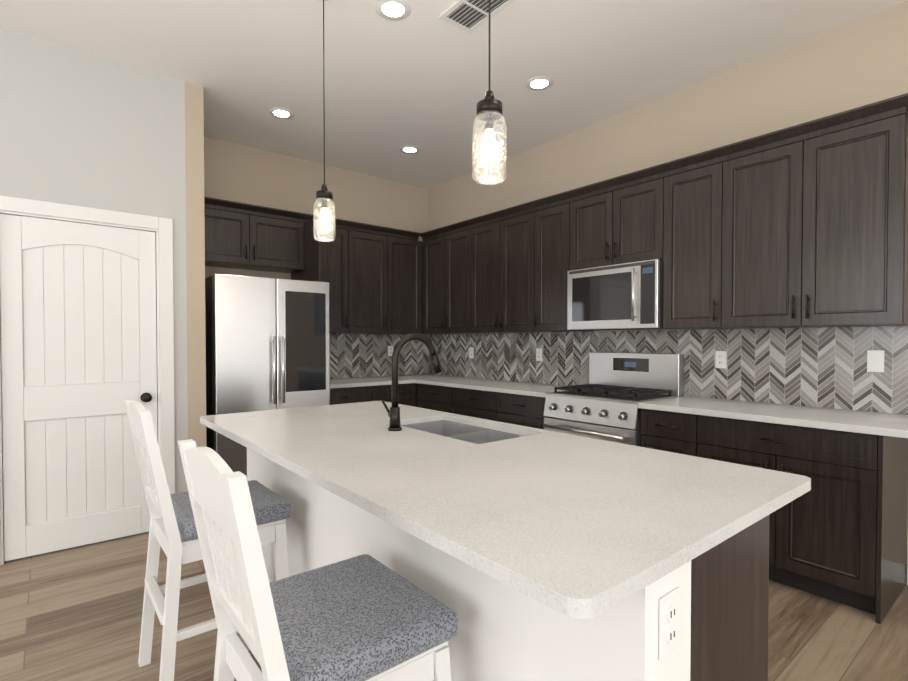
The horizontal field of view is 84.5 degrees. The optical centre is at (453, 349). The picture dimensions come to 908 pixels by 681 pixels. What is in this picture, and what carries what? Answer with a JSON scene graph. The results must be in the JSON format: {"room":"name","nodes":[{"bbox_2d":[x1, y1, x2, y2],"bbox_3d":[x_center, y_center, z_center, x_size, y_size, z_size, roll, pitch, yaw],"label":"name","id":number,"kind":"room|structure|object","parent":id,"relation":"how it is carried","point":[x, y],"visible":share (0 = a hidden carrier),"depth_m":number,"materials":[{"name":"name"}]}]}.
{"room":"kitchen","nodes":[
{"label":"kitchen","id":0,"kind":"room"},
{"bbox_2d":[0,27,187,545],"bbox_3d":[-4.367,-0.282,1.569,6.315,3.130,0.120,-1,1,-39],"label":"wall","id":1,"kind":"structure","parent":0,"point":[81,128],"depth_m":3.19,"materials":[{"name":"grey paint"}]},
{"bbox_2d":[0,214,157,560],"bbox_3d":[-2.332,0.222,3.161,0.790,2.043,0.102,-1,1,-39],"label":"door","id":2,"kind":"structure","parent":1,"relation":"in","point":[78,337],"depth_m":3.14,"materials":[{"name":"white paint"}]},
{"bbox_2d":[0,195,174,565],"bbox_3d":[-2.365,0.177,3.201,0.990,2.155,0.136,-1,1,-39],"label":"door frame","id":3,"kind":"structure","parent":1,"relation":"attached to","point":[164,320],"depth_m":3.41,"materials":[{"name":"white paint"}]},
{"bbox_2d":[185,81,205,446],"bbox_3d":[-2.132,-0.322,3.919,0.120,3.130,0.930,-1,1,-39],"label":"wall","id":4,"kind":"structure","parent":0,"point":[195,237],"depth_m":3.55,"materials":[{"name":"beige paint"}]},
{"bbox_2d":[204,136,428,378],"bbox_3d":[-1.379,-0.345,5.213,2.925,3.130,0.120,-1,1,-39],"label":"wall","id":5,"kind":"structure","parent":0,"point":[234,172],"depth_m":4.97,"materials":[{"name":"beige paint"}]},
{"bbox_2d":[204,200,307,275],"bbox_3d":[-1.891,-0.982,4.492,0.986,0.471,0.328,-1,1,-39],"label":"upper cabinet","id":6,"kind":"object","parent":5,"relation":"attached to","point":[236,238],"depth_m":4.41,"materials":[{"name":"brown wood"}]},
{"bbox_2d":[292,220,355,335],"bbox_3d":[-1.300,-0.698,4.980,0.501,1.056,0.328,-1,1,-39],"label":"upper cabinet","id":7,"kind":"object","parent":5,"relation":"attached to","point":[334,262],"depth_m":4.91,"materials":[{"name":"brown wood"}]},
{"bbox_2d":[356,228,423,335],"bbox_3d":[-0.828,-0.705,5.366,0.962,1.056,0.328,-1,1,-39],"label":"upper cabinet","id":8,"kind":"object","parent":5,"relation":"attached to","point":[370,274],"depth_m":5.27,"materials":[{"name":"brown wood"}]},
{"bbox_2d":[388,346,392,355],"bbox_3d":[-0.718,0.013,5.662,0.072,0.116,0.009,-1,1,-39],"label":"electrical outlet","id":9,"kind":"object","parent":5,"relation":"attached to","point":[390,350],"visible":0.94,"depth_m":5.66,"materials":[{"name":"white plastic"}]},
{"bbox_2d":[0,0,905,188],"bbox_3d":[-1.056,-1.879,-0.117,9.500,0.120,9.100,-1,1,-39],"label":"ceiling","id":10,"kind":"structure","parent":0,"point":[418,76],"depth_m":3.20,"materials":[{"name":"white paint"}]},
{"bbox_2d":[269,108,293,118],"bbox_3d":[-1.377,-1.887,3.987,0.196,0.004,0.196,-1,1,-39],"label":"recessed light","id":11,"kind":"object","parent":10,"relation":"in","point":[281,113],"visible":1,"depth_m":3.98,"materials":[{"name":"white paint"}]},
{"bbox_2d":[313,0,335,241],"bbox_3d":[-0.675,-1.217,2.596,0.124,1.294,0.124,-1,1,-39],"label":"pendant light","id":12,"kind":"object","parent":10,"relation":"hanging from","point":[324,196],"visible":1,"depth_m":2.59,"materials":[{"name":"clear glass"}]},
{"bbox_2d":[375,0,410,20],"bbox_3d":[-0.333,-1.865,2.735,0.196,0.004,0.196,-1,1,-39],"label":"recessed light","id":13,"kind":"object","parent":10,"relation":"in","point":[394,10],"visible":1,"depth_m":2.73,"materials":[{"name":"white paint"}]},
{"bbox_2d":[399,146,419,153],"bbox_3d":[-0.420,-1.899,4.744,0.196,0.004,0.196,-1,1,-39],"label":"recessed light","id":14,"kind":"object","parent":10,"relation":"in","point":[409,149],"visible":1,"depth_m":4.73,"materials":[{"name":"white paint"}]},
{"bbox_2d":[439,0,515,33],"bbox_3d":[0.124,-1.862,2.721,0.230,0.010,0.380,-1,1,-39],"label":"ceiling vent","id":15,"kind":"object","parent":10,"relation":"in","point":[469,16],"visible":1,"depth_m":2.76,"materials":[{"name":"white metal"}]},
{"bbox_2d":[472,0,505,184],"bbox_3d":[0.116,-1.201,1.628,0.124,1.294,0.124,-1,1,-39],"label":"pendant light","id":16,"kind":"object","parent":10,"relation":"hanging from","point":[489,109],"visible":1,"depth_m":1.62,"materials":[{"name":"clear glass"}]},
{"bbox_2d":[525,76,552,90],"bbox_3d":[0.602,-1.879,3.526,0.196,0.004,0.196,-1,1,-39],"label":"recessed light","id":17,"kind":"object","parent":10,"relation":"in","point":[539,83],"visible":1,"depth_m":3.52,"materials":[{"name":"white paint"}]},
{"bbox_2d":[0,532,907,680],"bbox_3d":[-1.056,1.371,-0.062,9.500,0.120,9.100,-1,1,-39],"label":"floor","id":18,"kind":"structure","parent":0,"point":[72,614],"depth_m":2.29,"materials":[{"name":"brown wood"}]},
{"bbox_2d":[124,400,291,680],"bbox_3d":[-0.973,0.732,1.986,0.515,1.087,0.464,-1,1,-39],"label":"chair","id":19,"kind":"object","parent":18,"relation":"on","point":[173,532],"visible":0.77,"depth_m":1.86,"materials":[{"name":"white paint"}]},
{"bbox_2d":[205,273,329,477],"bbox_3d":[-1.661,0.326,4.286,0.910,1.820,0.917,-1,1,-39],"label":"refrigerator","id":20,"kind":"object","parent":18,"relation":"on","point":[267,343],"visible":0.54,"depth_m":3.90,"materials":[{"name":"grey metal"}]},
{"bbox_2d":[178,439,457,680],"bbox_3d":[-0.321,0.746,1.188,0.515,1.087,0.464,-1,1,-39],"label":"chair","id":21,"kind":"object","parent":18,"relation":"on","point":[364,617],"visible":1,"depth_m":1.10,"materials":[{"name":"white paint"}]},
{"bbox_2d":[330,384,415,406],"bbox_3d":[-0.993,0.784,5.082,1.073,0.879,0.598,-1,1,-39],"label":"base cabinet","id":22,"kind":"object","parent":18,"relation":"on","point":[406,392],"depth_m":4.87,"materials":[{"name":"brown wood"}]},
{"bbox_2d":[330,376,415,387],"bbox_3d":[-0.995,0.326,5.050,1.038,0.036,0.633,-1,1,-39],"label":"countertop","id":23,"kind":"structure","parent":22,"relation":"on","point":[349,381],"depth_m":4.91,"materials":[{"name":"white stone"}]},
{"bbox_2d":[416,385,419,407],"bbox_3d":[-0.325,0.775,5.588,0.598,0.879,0.661,-1,1,-39],"label":"base cabinet","id":24,"kind":"object","parent":18,"relation":"on","point":[417,386],"depth_m":5.17,"materials":[{"name":"brown wood"}]},
{"bbox_2d":[420,385,499,421],"bbox_3d":[0.238,0.787,4.900,0.598,0.879,1.239,-1,1,-39],"label":"base cabinet","id":25,"kind":"object","parent":18,"relation":"on","point":[467,402],"depth_m":4.63,"materials":[{"name":"brown wood"}]},
{"bbox_2d":[398,373,571,396],"bbox_3d":[0.197,0.328,4.915,0.632,0.036,2.352,-1,1,-39],"label":"countertop","id":26,"kind":"structure","parent":25,"relation":"on","point":[485,384],"depth_m":4.61,"materials":[{"name":"white stone"}]},
{"bbox_2d":[247,450,768,680],"bbox_3d":[-0.041,0.827,2.072,0.908,0.895,2.321,-1,1,-39],"label":"kitchen island","id":27,"kind":"object","parent":18,"relation":"on","point":[707,620],"depth_m":1.17,"materials":[{"name":"paint"}]},
{"bbox_2d":[200,402,810,625],"bbox_3d":[-0.147,0.366,1.989,1.075,0.030,2.370,-1,1,-39],"label":"island countertop","id":28,"kind":"structure","parent":27,"relation":"on","point":[579,527],"depth_m":1.27,"materials":[{"name":"white stone"}]},
{"bbox_2d":[380,334,441,429],"bbox_3d":[-0.188,0.137,2.256,0.284,0.419,0.120,-1,1,-39],"label":"faucet","id":29,"kind":"object","parent":28,"relation":"on","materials":[{"name":"black metal"}]},
{"bbox_2d":[404,418,523,441],"bbox_3d":[0.019,0.449,2.249,0.386,0.170,0.696,-1,1,-39],"label":"sink","id":30,"kind":"object","parent":28,"relation":"in","point":[470,431],"depth_m":2.46,"materials":[{"name":"grey metal"}]},
{"bbox_2d":[500,393,546,428],"bbox_3d":[0.754,0.798,4.269,0.598,0.879,0.634,-1,1,-39],"label":"base cabinet","id":31,"kind":"object","parent":18,"relation":"on","point":[523,411],"depth_m":4.04,"materials":[{"name":"brown wood"}]},
{"bbox_2d":[543,352,683,446],"bbox_3d":[1.143,0.637,3.680,0.712,1.220,0.760,-1,1,-39],"label":"range","id":32,"kind":"object","parent":18,"relation":"on","point":[609,397],"visible":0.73,"depth_m":3.60,"materials":[{"name":"grey metal"}]},
{"bbox_2d":[641,409,707,458],"bbox_3d":[1.573,0.815,3.267,0.598,0.879,0.420,-1,1,-39],"label":"base cabinet","id":33,"kind":"object","parent":18,"relation":"on","point":[681,433],"depth_m":3.06,"materials":[{"name":"brown wood"}]},
{"bbox_2d":[708,417,907,623],"bbox_3d":[1.917,0.822,2.846,0.598,0.879,0.911,-1,1,-39],"label":"base cabinet","id":34,"kind":"object","parent":18,"relation":"on","point":[843,540],"depth_m":2.49,"materials":[{"name":"brown wood"}]},
{"bbox_2d":[638,397,907,440],"bbox_3d":[1.841,0.363,2.905,0.632,0.036,1.310,-1,1,-39],"label":"countertop","id":35,"kind":"structure","parent":34,"relation":"on","point":[802,416],"depth_m":2.73,"materials":[{"name":"white stone"}]},
{"bbox_2d":[429,0,907,583],"bbox_3d":[2.467,-0.302,2.726,0.120,3.130,8.840,-1,1,-39],"label":"wall","id":36,"kind":"structure","parent":0,"point":[851,66],"depth_m":3.43,"materials":[{"name":"beige paint"}]},
{"bbox_2d":[421,225,471,336],"bbox_3d":[0.051,-0.704,5.316,0.328,1.056,0.859,-1,1,-39],"label":"upper cabinet","id":37,"kind":"object","parent":36,"relation":"attached to","point":[446,256],"depth_m":5.21,"materials":[{"name":"brown wood"}]},
{"bbox_2d":[469,347,473,357],"bbox_3d":[0.186,0.032,5.402,0.009,0.116,0.072,-1,1,-39],"label":"electrical outlet","id":38,"kind":"object","parent":36,"relation":"attached to","point":[471,352],"visible":1,"depth_m":5.39,"materials":[{"name":"white plastic"}]},
{"bbox_2d":[472,205,539,332],"bbox_3d":[0.550,-0.693,4.705,0.328,1.056,0.962,-1,1,-39],"label":"upper cabinet","id":39,"kind":"object","parent":36,"relation":"attached to","point":[506,247],"depth_m":4.54,"materials":[{"name":"brown wood"}]},
{"bbox_2d":[536,348,541,360],"bbox_3d":[0.793,0.045,4.658,0.009,0.116,0.072,-1,1,-39],"label":"electrical outlet","id":40,"kind":"object","parent":36,"relation":"attached to","point":[538,354],"visible":1,"depth_m":4.66,"materials":[{"name":"white plastic"}]},
{"bbox_2d":[540,193,575,332],"bbox_3d":[0.933,-0.685,4.237,0.328,1.056,0.492,-1,1,-39],"label":"upper cabinet","id":41,"kind":"object","parent":36,"relation":"attached to","point":[558,217],"depth_m":4.12,"materials":[{"name":"brown wood"}]},
{"bbox_2d":[564,245,663,332],"bbox_3d":[1.275,-0.420,3.770,0.376,0.532,0.754,-1,1,-39],"label":"microwave","id":42,"kind":"object","parent":36,"relation":"attached to","point":[609,291],"depth_m":3.62,"materials":[{"name":"silver metal"}]},
{"bbox_2d":[576,169,663,256],"bbox_3d":[1.297,-0.915,3.788,0.328,0.581,0.780,-1,1,-39],"label":"upper cabinet","id":43,"kind":"object","parent":36,"relation":"attached to","point":[629,214],"depth_m":3.63,"materials":[{"name":"brown wood"}]},
{"bbox_2d":[652,149,735,332],"bbox_3d":[1.665,-0.670,3.343,0.328,1.056,0.502,-1,1,-39],"label":"upper cabinet","id":44,"kind":"object","parent":36,"relation":"attached to","point":[700,196],"depth_m":3.21,"materials":[{"name":"brown wood"}]},
{"bbox_2d":[715,351,726,367],"bbox_3d":[1.819,0.066,3.405,0.009,0.116,0.072,-1,1,-39],"label":"electrical outlet","id":45,"kind":"object","parent":36,"relation":"attached to","point":[720,359],"visible":1,"depth_m":3.40,"materials":[{"name":"white plastic"}]},
{"bbox_2d":[732,101,907,328],"bbox_3d":[2.035,-0.662,2.891,0.328,1.056,0.911,-1,1,-39],"label":"upper cabinet","id":46,"kind":"object","parent":36,"relation":"attached to","point":[748,255],"depth_m":2.69,"materials":[{"name":"brown wood"}]},
{"bbox_2d":[867,350,884,371],"bbox_3d":[2.337,0.062,2.769,0.011,0.120,0.074,-1,1,-39],"label":"outlet","id":47,"kind":"object","parent":36,"relation":"attached to","point":[875,360],"visible":1,"depth_m":2.77,"materials":[{"name":"white plastic"}]}
]}

